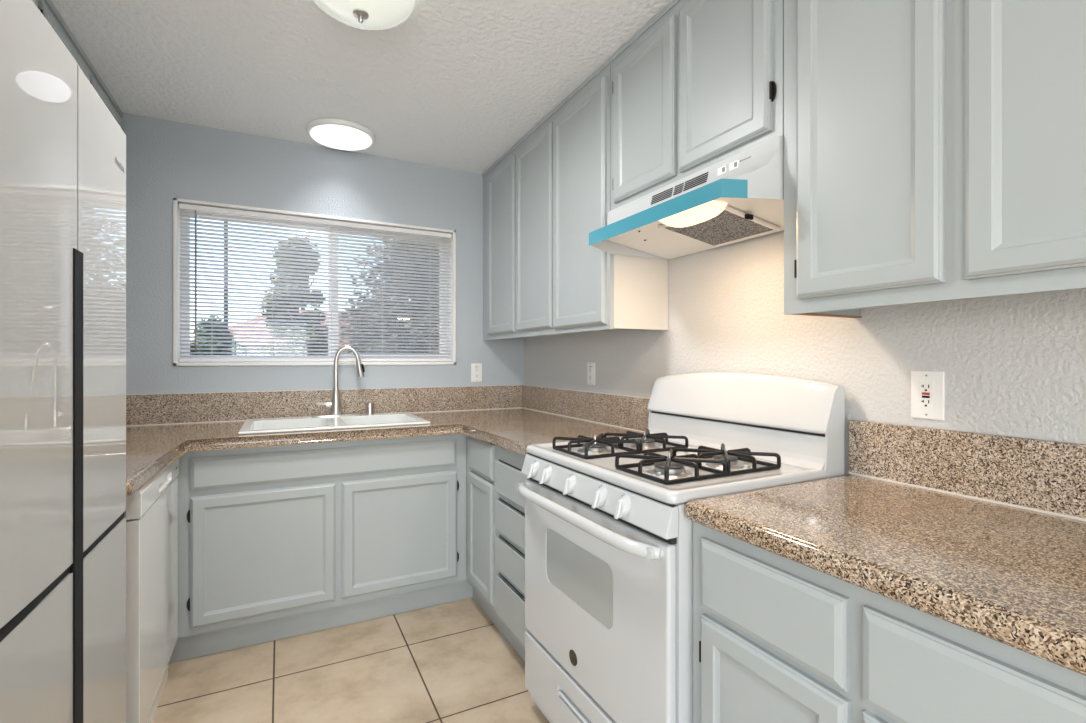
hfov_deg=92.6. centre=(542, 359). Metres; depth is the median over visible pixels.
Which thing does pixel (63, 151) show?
refrigerator
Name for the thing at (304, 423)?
sink
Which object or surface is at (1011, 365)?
wall
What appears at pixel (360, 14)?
ceiling light
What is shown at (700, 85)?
upper cabinet
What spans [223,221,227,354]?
utility pole
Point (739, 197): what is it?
range hood
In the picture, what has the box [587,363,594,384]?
wall outlet
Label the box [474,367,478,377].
socket
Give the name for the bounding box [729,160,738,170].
switch
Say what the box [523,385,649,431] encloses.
backsplash
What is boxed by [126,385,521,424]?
backsplash
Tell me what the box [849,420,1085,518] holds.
backsplash
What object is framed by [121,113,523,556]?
wall
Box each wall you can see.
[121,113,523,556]
[524,230,1085,475]
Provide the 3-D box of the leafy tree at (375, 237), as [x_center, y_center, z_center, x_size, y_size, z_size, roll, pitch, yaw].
[-1.740,-0.920,10.064,4.243,5.154,4.077,0,0,14]
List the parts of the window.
sash, sash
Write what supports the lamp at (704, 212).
attached to the range hood
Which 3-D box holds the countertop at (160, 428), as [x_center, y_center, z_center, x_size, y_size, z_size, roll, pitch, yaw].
[-0.868,0.265,2.241,2.386,0.196,1.421,0,0,-27]
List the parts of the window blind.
ladder cord, rail, head rail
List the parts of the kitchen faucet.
lever, plate, spout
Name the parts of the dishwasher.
control panel, toe panel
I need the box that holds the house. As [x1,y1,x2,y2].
[190,311,425,354]
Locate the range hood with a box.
[589,135,783,259]
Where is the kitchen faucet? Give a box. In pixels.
[311,345,364,416]
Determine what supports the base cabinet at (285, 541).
on the floor
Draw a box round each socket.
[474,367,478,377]
[589,366,591,379]
[919,381,933,408]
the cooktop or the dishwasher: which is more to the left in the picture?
the dishwasher
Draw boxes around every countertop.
[126,385,649,496]
[685,420,1085,675]
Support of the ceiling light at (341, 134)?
attached to the ceiling
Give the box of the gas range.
[516,372,844,722]
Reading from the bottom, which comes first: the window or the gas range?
the gas range
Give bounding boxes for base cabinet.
[169,434,472,662]
[467,436,507,639]
[495,446,527,660]
[693,522,1085,722]
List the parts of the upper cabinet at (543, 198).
door, door, trim, door, panel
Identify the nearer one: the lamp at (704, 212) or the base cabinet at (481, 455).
the lamp at (704, 212)
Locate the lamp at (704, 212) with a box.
[659,200,726,227]
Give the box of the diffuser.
[310,125,371,149]
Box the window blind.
[179,203,451,361]
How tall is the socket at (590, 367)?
0.072 m
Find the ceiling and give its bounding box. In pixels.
[51,0,671,173]
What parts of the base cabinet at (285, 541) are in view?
door, drawer, door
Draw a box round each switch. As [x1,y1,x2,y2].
[718,165,726,175]
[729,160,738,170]
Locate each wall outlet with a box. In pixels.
[471,363,481,381]
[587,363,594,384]
[911,371,943,419]
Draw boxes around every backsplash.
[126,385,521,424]
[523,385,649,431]
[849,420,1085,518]
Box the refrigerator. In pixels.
[0,0,125,722]
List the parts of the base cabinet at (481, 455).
door, drawer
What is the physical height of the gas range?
1.186 m
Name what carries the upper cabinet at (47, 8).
attached to the wall
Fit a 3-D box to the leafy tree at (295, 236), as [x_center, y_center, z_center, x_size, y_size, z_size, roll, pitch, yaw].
[-4.852,-0.471,10.141,1.907,3.914,2.126,0,0,-27]
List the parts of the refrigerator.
door, door, door, door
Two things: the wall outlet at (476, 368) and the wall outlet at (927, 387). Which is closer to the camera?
the wall outlet at (927, 387)
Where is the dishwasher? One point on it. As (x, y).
(151, 512)
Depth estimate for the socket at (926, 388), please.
1.28 m
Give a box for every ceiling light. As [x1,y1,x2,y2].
[306,118,375,149]
[313,0,414,29]
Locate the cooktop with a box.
[526,437,826,504]
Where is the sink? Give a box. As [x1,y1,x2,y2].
[238,403,429,434]
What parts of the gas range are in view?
knob, knob, knob, drawer, handle, burner, knob, control panel, oven door, knob, burner, burner, burner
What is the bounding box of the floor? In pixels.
[152,557,549,722]
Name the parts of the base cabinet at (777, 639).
drawer, door, door, drawer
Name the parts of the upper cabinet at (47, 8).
door, door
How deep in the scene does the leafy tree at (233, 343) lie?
15.56 m
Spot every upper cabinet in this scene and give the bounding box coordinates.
[32,0,122,126]
[482,59,667,340]
[610,0,783,209]
[784,0,1085,317]
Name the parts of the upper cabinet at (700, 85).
trim, door, door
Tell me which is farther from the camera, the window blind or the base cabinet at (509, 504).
the window blind
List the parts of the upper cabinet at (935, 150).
door, door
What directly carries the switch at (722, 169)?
attached to the range hood
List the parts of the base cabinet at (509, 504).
drawer, drawer, drawer, drawer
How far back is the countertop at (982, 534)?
1.00 m
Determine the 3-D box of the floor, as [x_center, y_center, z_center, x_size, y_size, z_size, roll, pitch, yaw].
[-0.549,1.272,-0.722,4.800,0.080,7.300,0,0,-27]
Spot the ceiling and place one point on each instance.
(457, 84)
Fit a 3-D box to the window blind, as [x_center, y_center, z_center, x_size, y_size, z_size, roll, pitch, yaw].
[-1.191,-0.382,2.902,1.396,0.790,0.042,0,0,-27]
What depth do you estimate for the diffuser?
2.64 m
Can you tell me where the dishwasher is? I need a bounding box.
[125,458,178,722]
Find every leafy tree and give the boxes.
[190,316,249,354]
[256,236,327,355]
[338,237,438,354]
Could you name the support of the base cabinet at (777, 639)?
on the floor
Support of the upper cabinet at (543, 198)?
attached to the wall at (1011, 365)
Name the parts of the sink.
air gap cap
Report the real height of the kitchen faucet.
0.381 m
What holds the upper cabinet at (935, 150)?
attached to the wall at (1011, 365)
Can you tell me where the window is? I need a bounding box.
[173,198,455,365]
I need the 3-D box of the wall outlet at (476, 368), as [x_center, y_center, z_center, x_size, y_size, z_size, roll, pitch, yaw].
[-0.417,0.084,3.264,0.071,0.115,0.008,0,0,-27]
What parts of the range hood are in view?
filter frame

